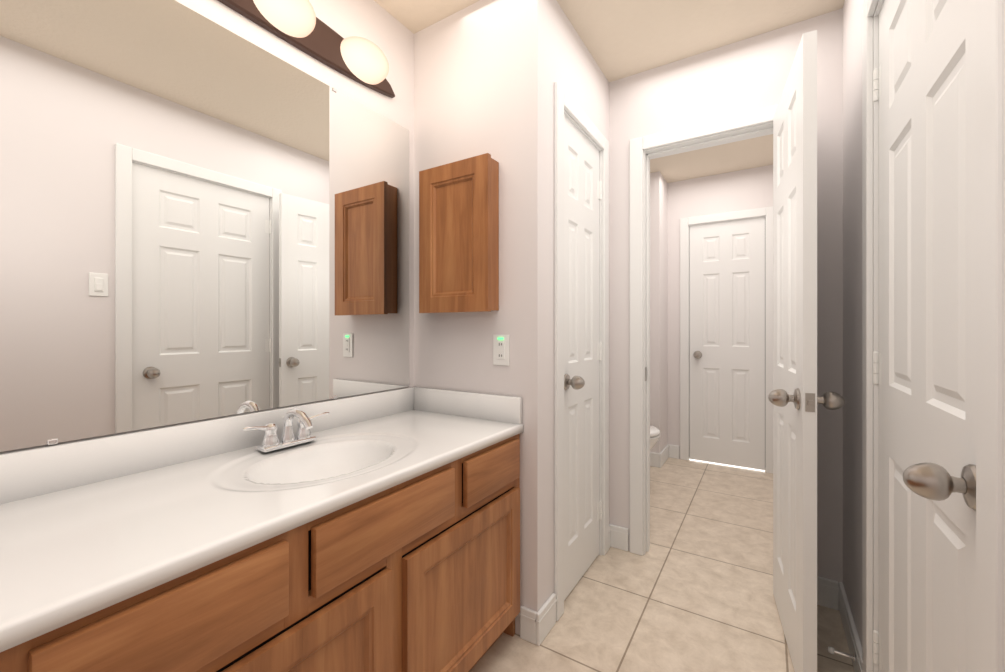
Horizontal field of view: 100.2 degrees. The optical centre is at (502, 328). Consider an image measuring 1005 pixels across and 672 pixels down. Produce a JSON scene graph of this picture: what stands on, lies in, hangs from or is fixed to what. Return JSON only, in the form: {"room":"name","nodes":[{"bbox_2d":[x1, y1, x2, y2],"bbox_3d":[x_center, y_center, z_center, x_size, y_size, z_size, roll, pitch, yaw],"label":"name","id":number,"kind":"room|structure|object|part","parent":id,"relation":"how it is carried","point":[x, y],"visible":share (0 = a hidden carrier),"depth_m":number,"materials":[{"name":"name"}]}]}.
{"room":"bathroom","nodes":[
{"label":"bathroom","id":0,"kind":"room"},
{"bbox_2d":[0,0,413,453],"bbox_3d":[-0.989,-0.080,1.012,0.120,2.440,2.298,0,0,32],"label":"wall","id":1,"kind":"structure","parent":0,"point":[390,36],"depth_m":1.61,"materials":[{"name":"white paint"}]},
{"bbox_2d":[0,0,408,451],"bbox_3d":[-0.876,-0.305,1.066,0.010,1.110,1.771,0,0,32],"label":"vanity mirror","id":2,"kind":"object","parent":1,"relation":"attached to","point":[202,217],"visible":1,"depth_m":1.10,"materials":[{"name":"clear glass"}]},
{"bbox_2d":[0,387,411,501],"bbox_3d":[-0.928,0.302,0.974,0.020,0.100,2.052,0,0,32],"label":"backsplash","id":3,"kind":"structure","parent":1,"relation":"attached to","point":[27,473],"depth_m":1.08,"materials":[{"name":"white stone"}]},
{"bbox_2d":[218,0,394,97],"bbox_3d":[-0.680,-1.002,1.287,0.106,0.147,1.003,0,0,32],"label":"sconce","id":4,"kind":"object","parent":1,"relation":"attached to","point":[299,25],"visible":1,"depth_m":1.43,"materials":[{"name":"brown metal"}]},
{"bbox_2d":[414,0,508,395],"bbox_3d":[-0.150,-0.080,1.770,0.491,2.440,0.120,0,0,32],"label":"wall","id":5,"kind":"structure","parent":0,"point":[461,84],"depth_m":1.71,"materials":[{"name":"white paint"}]},
{"bbox_2d":[419,153,498,312],"bbox_3d":[-0.175,-0.355,1.664,0.340,0.580,0.083,0,0,32],"label":"medicine cabinet","id":6,"kind":"object","parent":5,"relation":"attached to","point":[458,236],"visible":1,"depth_m":1.62,"materials":[{"name":"brown wood"}]},
{"bbox_2d":[412,386,521,425],"bbox_3d":[-0.155,0.302,1.688,0.528,0.100,0.020,0,0,32],"label":"backsplash","id":7,"kind":"structure","parent":5,"relation":"attached to","point":[497,408],"depth_m":1.66,"materials":[{"name":"white stone"}]},
{"bbox_2d":[493,335,509,365],"bbox_3d":[-0.006,0.080,1.601,0.072,0.116,0.010,0,0,32],"label":"outlet","id":8,"kind":"object","parent":5,"relation":"attached to","point":[501,349],"visible":1,"depth_m":1.60,"materials":[{"name":"white plastic"}]},
{"bbox_2d":[509,0,608,634],"bbox_3d":[0.294,-0.080,1.902,0.120,2.440,0.816,0,0,32],"label":"wall","id":9,"kind":"structure","parent":0,"point":[547,48],"depth_m":1.57,"materials":[{"name":"white paint"}]},
{"bbox_2d":[554,81,608,620],"bbox_3d":[0.324,0.086,1.935,0.136,2.107,0.628,0,0,32],"label":"trim","id":10,"kind":"structure","parent":9,"relation":"attached to","point":[565,103],"depth_m":1.68,"materials":[{"name":"white wood"}]},
{"bbox_2d":[564,114,601,599],"bbox_3d":[0.381,0.117,1.902,0.117,2.030,0.496,0,0,32],"label":"closet door","id":11,"kind":"structure","parent":9,"relation":"in","point":[582,354],"depth_m":1.90,"materials":[{"name":"white wood"}]},
{"bbox_3d":[0.306,0.222,1.740,0.070,0.058,0.058,0,0,32],"label":"knob","id":12,"kind":"part","parent":11,"relation":"part of","materials":[{"name":"grey metal"}]},
{"bbox_2d":[374,0,844,182],"bbox_3d":[0.350,-1.325,1.700,2.020,0.050,4.890,0,0,32],"label":"ceiling","id":13,"kind":"structure","parent":0,"point":[620,39],"depth_m":1.82,"materials":[{"name":"beige paint"}]},
{"bbox_2d":[650,171,667,453],"bbox_3d":[1.080,-0.080,3.864,0.790,2.440,0.450,0,0,32],"label":"wall","id":14,"kind":"structure","parent":0,"point":[658,301],"depth_m":3.50,"materials":[{"name":"white paint"}]},
{"bbox_2d":[650,452,662,467],"bbox_3d":[1.026,1.083,3.624,0.657,0.115,0.017,0,0,32],"label":"baseboard","id":15,"kind":"structure","parent":14,"relation":"attached to","point":[656,459],"depth_m":3.47,"materials":[{"name":"white wood"}]},
{"bbox_2d":[469,458,854,671],"bbox_3d":[0.350,1.165,1.700,2.020,0.050,4.890,0,0,32],"label":"floor","id":16,"kind":"structure","parent":0,"point":[691,590],"depth_m":1.76,"materials":[{"name":"tile"}]},
{"bbox_2d":[0,426,519,671],"bbox_3d":[-0.701,0.770,0.831,0.556,0.741,2.052,0,0,32],"label":"bathroom vanity","id":17,"kind":"object","parent":16,"relation":"on","point":[376,532],"depth_m":0.93,"materials":[{"name":"brown wood"}]},
{"bbox_3d":[-0.495,0.469,0.655,0.019,0.139,0.327,0,0,32],"label":"drawer","id":18,"kind":"part","parent":17,"relation":"part of","materials":[{"name":"brown wood"}]},
{"bbox_3d":[-0.422,0.802,0.771,0.019,0.451,0.565,0,0,32],"label":"door","id":19,"kind":"part","parent":17,"relation":"part of","materials":[{"name":"brown wood"}]},
{"bbox_2d":[0,410,522,653],"bbox_3d":[-0.704,0.379,0.833,0.547,0.053,2.052,0,0,32],"label":"countertop","id":20,"kind":"structure","parent":17,"relation":"on","point":[67,556],"depth_m":0.67,"materials":[{"name":"white stone"}]},
{"bbox_2d":[242,408,329,452],"bbox_3d":[-0.609,0.292,1.240,0.143,0.116,0.267,0,0,32],"label":"faucet","id":21,"kind":"object","parent":20,"relation":"on","point":[303,440],"depth_m":1.25,"materials":[{"name":"silver metal"}]},
{"bbox_3d":[-0.094,0.802,1.291,0.019,0.451,0.565,0,0,32],"label":"door","id":22,"kind":"part","parent":17,"relation":"part of","materials":[{"name":"brown wood"}]},
{"bbox_3d":[-0.028,0.469,1.396,0.019,0.139,0.317,0,0,32],"label":"drawer","id":23,"kind":"part","parent":17,"relation":"part of","materials":[{"name":"brown wood"}]},
{"bbox_2d":[650,425,659,449],"bbox_3d":[0.765,0.748,3.134,0.783,0.785,0.450,0,0,32],"label":"toilet","id":24,"kind":"object","parent":16,"relation":"on","point":[654,435],"visible":0.06,"depth_m":2.90,"materials":[{"name":"white ceramic"}]},
{"bbox_2d":[668,165,772,458],"bbox_3d":[1.929,-0.080,3.524,1.010,2.440,0.120,0,0,32],"label":"wall","id":25,"kind":"structure","parent":0,"point":[746,189],"depth_m":3.66,"materials":[{"name":"white paint"}]},
{"bbox_2d":[661,444,670,463],"bbox_3d":[1.396,1.083,3.611,0.023,0.115,0.303,0,0,32],"label":"baseboard","id":26,"kind":"structure","parent":25,"relation":"attached to","point":[666,451],"depth_m":3.64,"materials":[{"name":"white wood"}]},
{"bbox_2d":[680,206,772,473],"bbox_3d":[1.886,0.086,3.542,0.704,2.107,0.136,0,0,32],"label":"door frame","id":27,"kind":"structure","parent":25,"relation":"attached to","point":[688,222],"depth_m":3.55,"materials":[{"name":"white wood"}]},
{"bbox_2d":[689,217,764,469],"bbox_3d":[1.849,0.117,3.490,0.562,2.030,0.117,0,0,32],"label":"hall door","id":28,"kind":"structure","parent":25,"relation":"in","point":[727,343],"depth_m":3.50,"materials":[{"name":"white wood"}]},
{"bbox_3d":[1.659,0.222,3.582,0.058,0.058,0.070,0,0,32],"label":"knob","id":29,"kind":"part","parent":28,"relation":"part of","materials":[{"name":"grey metal"}]},
{"bbox_2d":[609,8,842,582],"bbox_3d":[0.649,-0.080,2.231,1.800,2.440,0.120,0,0,32],"label":"wall","id":30,"kind":"structure","parent":0,"point":[746,75],"depth_m":1.87,"materials":[{"name":"white paint"}]},
{"bbox_2d":[609,524,628,541],"bbox_3d":[0.384,1.083,2.479,0.791,0.115,0.020,0,0,32],"label":"baseboard","id":31,"kind":"structure","parent":30,"relation":"attached to","point":[621,533],"depth_m":2.17,"materials":[{"name":"white wood"}]},
{"bbox_2d":[630,104,777,555],"bbox_3d":[0.986,0.086,2.019,0.704,2.107,0.152,0,0,32],"label":"door frame","id":32,"kind":"structure","parent":30,"relation":"attached to","point":[644,150],"depth_m":2.12,"materials":[{"name":"white wood"}]},
{"bbox_2d":[768,30,844,671],"bbox_3d":[1.052,0.117,1.531,0.199,2.030,0.592,0,0,25],"label":"door","id":33,"kind":"structure","parent":30,"relation":"in","point":[795,400],"depth_m":1.35,"materials":[{"name":"white wood"}]},
{"bbox_3d":[0.957,0.222,1.327,0.199,0.058,0.058,0,0,25],"label":"knob","id":34,"kind":"part","parent":33,"relation":"part of","materials":[{"name":"grey metal"}]},
{"bbox_2d":[823,578,833,596],"bbox_3d":[1.871,1.083,2.511,0.033,0.115,1.659,0,0,32],"label":"baseboard","id":35,"kind":"structure","parent":30,"relation":"attached to","point":[829,584],"depth_m":1.71,"materials":[{"name":"white wood"}]},
{"bbox_2d":[690,459,764,470],"bbox_3d":[1.873,1.136,3.523,0.552,0.007,0.031,0,0,32],"label":"door gap","id":36,"kind":"structure","parent":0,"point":[727,465],"depth_m":3.50,"materials":[{"name":"white"}]},
{"bbox_2d":[843,0,864,645],"bbox_3d":[1.137,-0.080,1.204,0.120,2.440,4.890,0,0,32],"label":"wall","id":37,"kind":"structure","parent":0,"point":[852,295],"depth_m":1.51,"materials":[{"name":"white paint"}]},
{"bbox_2d":[828,647,855,662],"bbox_3d":[1.125,1.078,1.395,0.072,0.026,0.025,0,0,32],"label":"doorstop","id":38,"kind":"object","parent":37,"relation":"attached to","point":[831,650],"visible":1,"depth_m":1.39,"materials":[{"name":"silver metal"}]},
{"bbox_2d":[834,580,861,671],"bbox_3d":[1.237,1.083,1.491,0.019,0.115,0.510,0,0,32],"label":"baseboard","id":39,"kind":"structure","parent":37,"relation":"attached to","point":[841,603],"depth_m":1.51,"materials":[{"name":"white wood"}]},
{"bbox_2d":[873,0,975,671],"bbox_3d":[0.859,0.117,0.901,0.117,2.030,0.752,0,0,32],"label":"entry door","id":40,"kind":"structure","parent":37,"relation":"in","point":[924,94],"depth_m":0.84,"materials":[{"name":"white wood"}]},
{"bbox_3d":[0.683,0.242,0.666,0.070,0.058,0.058,0,0,32],"label":"knob","id":41,"kind":"part","parent":40,"relation":"part of","materials":[{"name":"grey metal"}]},
{"bbox_2d":[862,0,1004,671],"bbox_3d":[0.913,0.086,0.864,0.136,2.107,0.883,0,0,32],"label":"door frame","id":42,"kind":"structure","parent":37,"relation":"attached to","point":[990,335],"depth_m":0.56,"materials":[{"name":"white wood"}]}
]}

